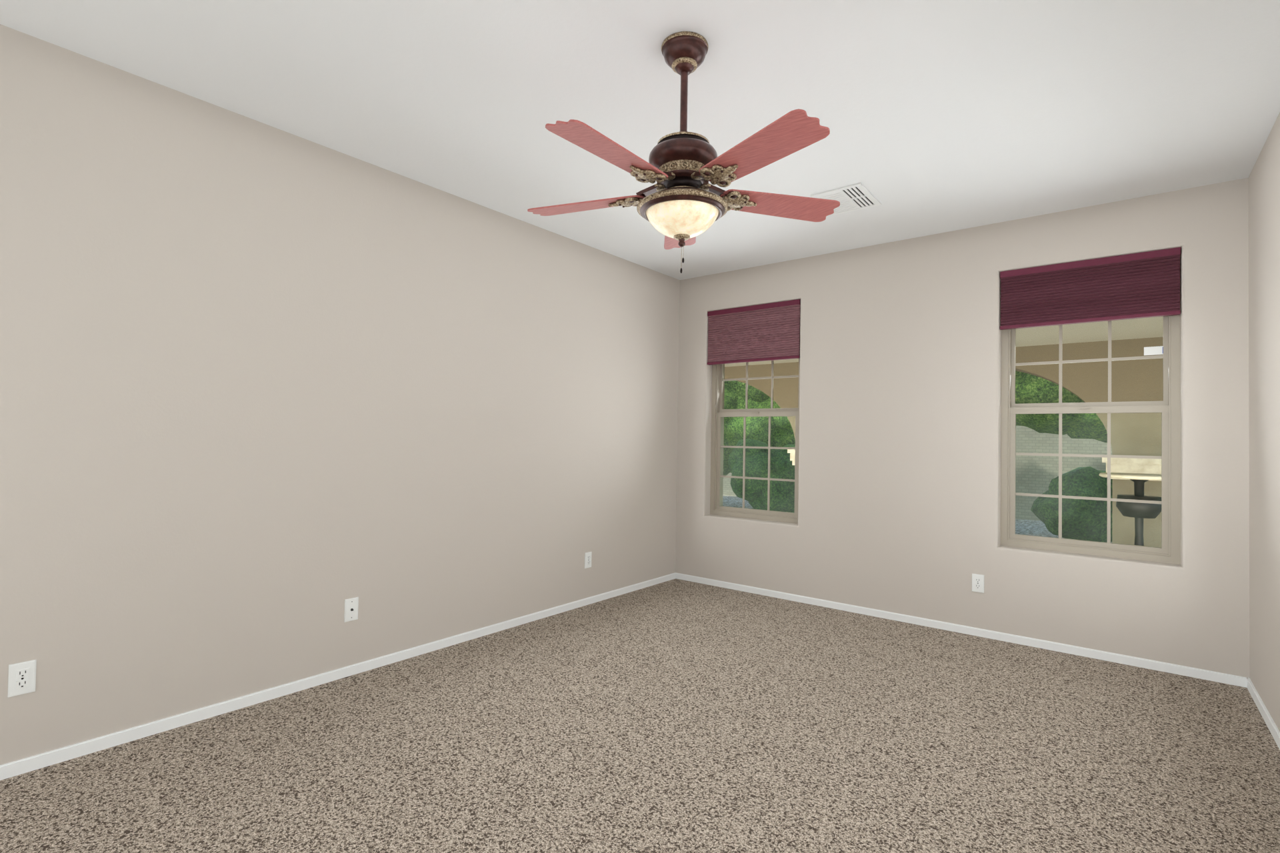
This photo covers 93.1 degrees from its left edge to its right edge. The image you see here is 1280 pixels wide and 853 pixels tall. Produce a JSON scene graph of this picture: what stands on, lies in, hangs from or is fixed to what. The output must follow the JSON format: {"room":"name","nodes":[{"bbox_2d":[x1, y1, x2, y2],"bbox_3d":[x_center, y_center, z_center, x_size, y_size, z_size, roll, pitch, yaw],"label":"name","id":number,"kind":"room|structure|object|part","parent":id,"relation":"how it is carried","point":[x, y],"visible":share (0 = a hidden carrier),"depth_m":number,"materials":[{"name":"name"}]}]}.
{"room":"empty bedroom","nodes":[
{"label":"empty bedroom","id":0,"kind":"room"},
{"bbox_2d":[0,24,679,765],"bbox_3d":[-1.476,-0.052,3.469,0.250,2.740,6.058,0,-1,38],"label":"wall","id":1,"kind":"structure","parent":0,"point":[272,400],"depth_m":2.89,"materials":[{"name":"beige paint"}]},
{"bbox_2d":[7,660,36,697],"bbox_3d":[-2.284,0.932,2.241,0.010,0.118,0.072,0,-1,38],"label":"electrical outlet","id":2,"kind":"object","parent":1,"relation":"attached to","point":[22,679],"visible":1,"depth_m":2.24,"materials":[{"name":"white plastic"}]},
{"bbox_2d":[0,572,675,780],"bbox_3d":[-1.395,1.292,3.362,0.012,0.051,5.558,0,-1,38],"label":"baseboard","id":3,"kind":"structure","parent":1,"relation":"attached to","point":[52,758],"depth_m":2.88,"materials":[{"name":"white"}]},
{"bbox_2d":[344,597,358,622],"bbox_3d":[-1.521,0.968,3.200,0.016,0.118,0.072,0,-1,38],"label":"outlet","id":4,"kind":"object","parent":1,"relation":"attached to","point":[351,605],"visible":1,"depth_m":3.20,"materials":[{"name":"white plastic"}]},
{"bbox_2d":[584,552,591,568],"bbox_3d":[-0.394,1.020,4.629,0.010,0.118,0.072,0,-1,38],"label":"electrical outlet","id":5,"kind":"object","parent":1,"relation":"attached to","point":[587,560],"visible":1,"depth_m":4.62,"materials":[{"name":"white plastic"}]},
{"bbox_2d":[0,578,1279,852],"bbox_3d":[0.061,1.380,2.206,4.230,0.120,6.058,0,-1,38],"label":"floor","id":6,"kind":"structure","parent":0,"point":[676,716],"depth_m":2.44,"materials":[{"name":"beige carpet"}]},
{"bbox_2d":[0,0,1279,279],"bbox_3d":[0.109,-1.544,2.262,4.230,0.250,6.058,0,-1,38],"label":"ceiling","id":7,"kind":"structure","parent":0,"point":[939,116],"depth_m":2.55,"materials":[{"name":"white paint"}]},
{"bbox_2d":[527,31,839,273],"bbox_3d":[0.131,-0.995,2.218,1.230,0.848,1.180,0,-1,38],"label":"ceiling fan","id":8,"kind":"object","parent":7,"relation":"hanging from","point":[682,202],"visible":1,"depth_m":2.16,"materials":[{"name":"red wood"}]},
{"bbox_3d":[0.157,-0.621,2.247,0.024,0.102,0.020,0,-1,38],"label":"chain","id":9,"kind":"part","parent":8,"relation":"part of","materials":[{"name":"gold metal"}]},
{"bbox_3d":[0.156,-0.754,2.249,0.272,0.108,0.272,0,-1,38],"label":"lamp shade","id":10,"kind":"part","parent":8,"relation":"part of","materials":[{"name":"white glass"}]},
{"bbox_2d":[810,182,881,215],"bbox_3d":[1.248,-1.370,3.663,0.294,0.008,0.378,0,-1,38],"label":"ceiling vent","id":11,"kind":"object","parent":7,"relation":"in","point":[859,196],"visible":0.77,"depth_m":3.62,"materials":[{"name":"white metal"}]},
{"bbox_2d":[676,573,1246,687],"bbox_3d":[1.783,1.364,4.382,3.706,0.051,0.012,0,-1,38],"label":"baseboard","id":12,"kind":"structure","parent":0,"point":[1202,674],"depth_m":3.94,"materials":[{"name":"white wood"}]},
{"bbox_2d":[675,178,1249,678],"bbox_3d":[1.886,0.023,4.510,4.230,2.740,0.250,0,-1,38],"label":"wall","id":13,"kind":"structure","parent":0,"point":[899,427],"depth_m":4.13,"materials":[{"name":"beige paint"}]},
{"bbox_2d":[707,299,800,523],"bbox_3d":[1.000,-0.116,5.212,0.874,1.815,0.236,0,-1,38],"label":"window","id":14,"kind":"structure","parent":13,"relation":"in","point":[763,333],"depth_m":5.20,"materials":[{"name":"beige plastic"}]},
{"bbox_2d":[707,299,800,365],"bbox_3d":[0.953,-0.787,5.151,0.866,0.473,0.048,0,-1,38],"label":"shade","id":15,"kind":"object","parent":14,"relation":"attached to","point":[767,332],"depth_m":5.12,"materials":[{"name":"purple"}]},
{"bbox_2d":[972,574,983,593],"bbox_3d":[2.246,1.042,4.027,0.072,0.118,0.010,0,-1,38],"label":"outlet","id":16,"kind":"object","parent":13,"relation":"attached to","point":[977,583],"visible":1,"depth_m":4.02,"materials":[{"name":"white plastic"}]},
{"bbox_2d":[1000,247,1180,564],"bbox_3d":[2.785,-0.113,3.799,0.898,1.815,0.236,0,-1,38],"label":"window","id":17,"kind":"structure","parent":13,"relation":"in","point":[1137,286],"depth_m":3.74,"materials":[{"name":"beige plastic"}]},
{"bbox_2d":[1000,247,1180,330],"bbox_3d":[2.738,-0.831,3.739,0.890,0.380,0.048,0,-1,38],"label":"shade","id":18,"kind":"object","parent":17,"relation":"attached to","point":[1145,285],"depth_m":3.70,"materials":[{"name":"purple"}]},
{"bbox_2d":[1144,346,1163,355],"bbox_3d":[3.097,-0.455,3.626,0.125,0.050,0.002,0,-1,38],"label":"window sticker","id":19,"kind":"object","parent":17,"relation":"attached to","point":[1151,351],"visible":0.64,"depth_m":3.64,"materials":[{"name":"white paper"}]},
{"bbox_2d":[1248,112,1279,731],"bbox_3d":[1.645,-0.048,0.999,0.250,2.740,6.058,0,-1,38],"label":"wall","id":20,"kind":"structure","parent":0,"point":[1264,301],"depth_m":2.89,"materials":[{"name":"beige paint"}]},
{"bbox_2d":[1246,678,1279,749],"bbox_3d":[1.520,1.296,1.054,0.012,0.051,5.558,0,-1,38],"label":"baseboard","id":21,"kind":"structure","parent":20,"relation":"attached to","point":[1273,728],"depth_m":2.85,"materials":[{"name":"white"}]},
{"label":"outside","id":22,"kind":"structure","parent":0,"visible":0},
{"bbox_2d":[722,495,1111,543],"bbox_3d":[10.997,1.894,19.029,60.000,0.090,34.472,0,-1,38],"label":"ground","id":23,"kind":"structure","parent":22,"point":[1033,528],"depth_m":9.90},
{"bbox_2d":[723,380,795,475],"bbox_3d":[2.354,-0.703,11.024,5.432,4.555,2.498,0,-1,38],"label":"tree","id":24,"kind":"object","parent":23,"relation":"on","point":[782,434],"depth_m":10.36,"materials":[{"name":"green plant"}]},
{"bbox_2d":[728,438,795,512],"bbox_3d":[2.110,0.870,9.575,1.570,1.347,1.217,0,-1,38],"label":"bush","id":25,"kind":"object","parent":23,"relation":"on","point":[782,496],"depth_m":9.21,"materials":[{"name":"green plant"}]},
{"bbox_2d":[722,425,1111,521],"bbox_3d":[6.048,0.763,11.164,30.000,1.750,0.200,0,-1,38],"label":"wall","id":26,"kind":"structure","parent":23,"relation":"on","point":[1036,475],"depth_m":10.39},
{"bbox_2d":[1015,371,1107,442],"bbox_3d":[5.194,-0.598,8.792,5.426,4.353,2.732,0,-1,38],"label":"tree","id":27,"kind":"object","parent":23,"relation":"on","point":[1089,426],"depth_m":7.67,"materials":[{"name":"green plant"}]},
{"bbox_2d":[1030,466,1112,542],"bbox_3d":[5.189,1.008,7.173,0.946,1.081,0.880,0,-1,38],"label":"bush","id":28,"kind":"object","parent":23,"relation":"on","point":[1084,520],"depth_m":6.91,"materials":[{"name":"green plant"}]},
{"bbox_3d":[1.900,1.451,6.730,15.000,0.030,3.280,0,-1,38],"label":"patio slab","id":29,"kind":"object","parent":23,"relation":"on","visible":0},
{"bbox_2d":[724,336,1163,547],"bbox_3d":[2.704,0.308,7.744,15.000,2.320,0.350,0,-1,38],"label":"wall","id":30,"kind":"structure","parent":29,"relation":"on","point":[1137,434],"depth_m":5.93,"materials":[{"name":"brown paint"}]},
{"bbox_2d":[724,316,1163,367],"bbox_3d":[1.881,-1.176,6.702,15.000,0.580,3.080,0,-1,38],"label":"roof","id":31,"kind":"structure","parent":30,"relation":"on","point":[741,363],"depth_m":5.63,"materials":[{"name":"beige"}]},
{"bbox_2d":[787,449,1161,481],"bbox_3d":[2.695,0.883,7.733,15.160,1.170,0.510,0,-1,38],"label":"capital","id":32,"kind":"object","parent":30,"relation":"attached to","point":[1143,466],"depth_m":5.83,"materials":[{"name":"stone"}]},
{"bbox_2d":[1099,472,1161,545],"bbox_3d":[4.357,0.934,5.289,0.560,1.030,0.560,0,-1,38],"label":"patio table","id":33,"kind":"object","parent":29,"relation":"on","point":[1139,513],"depth_m":5.24,"materials":[{"name":"grey metal"}]}
]}

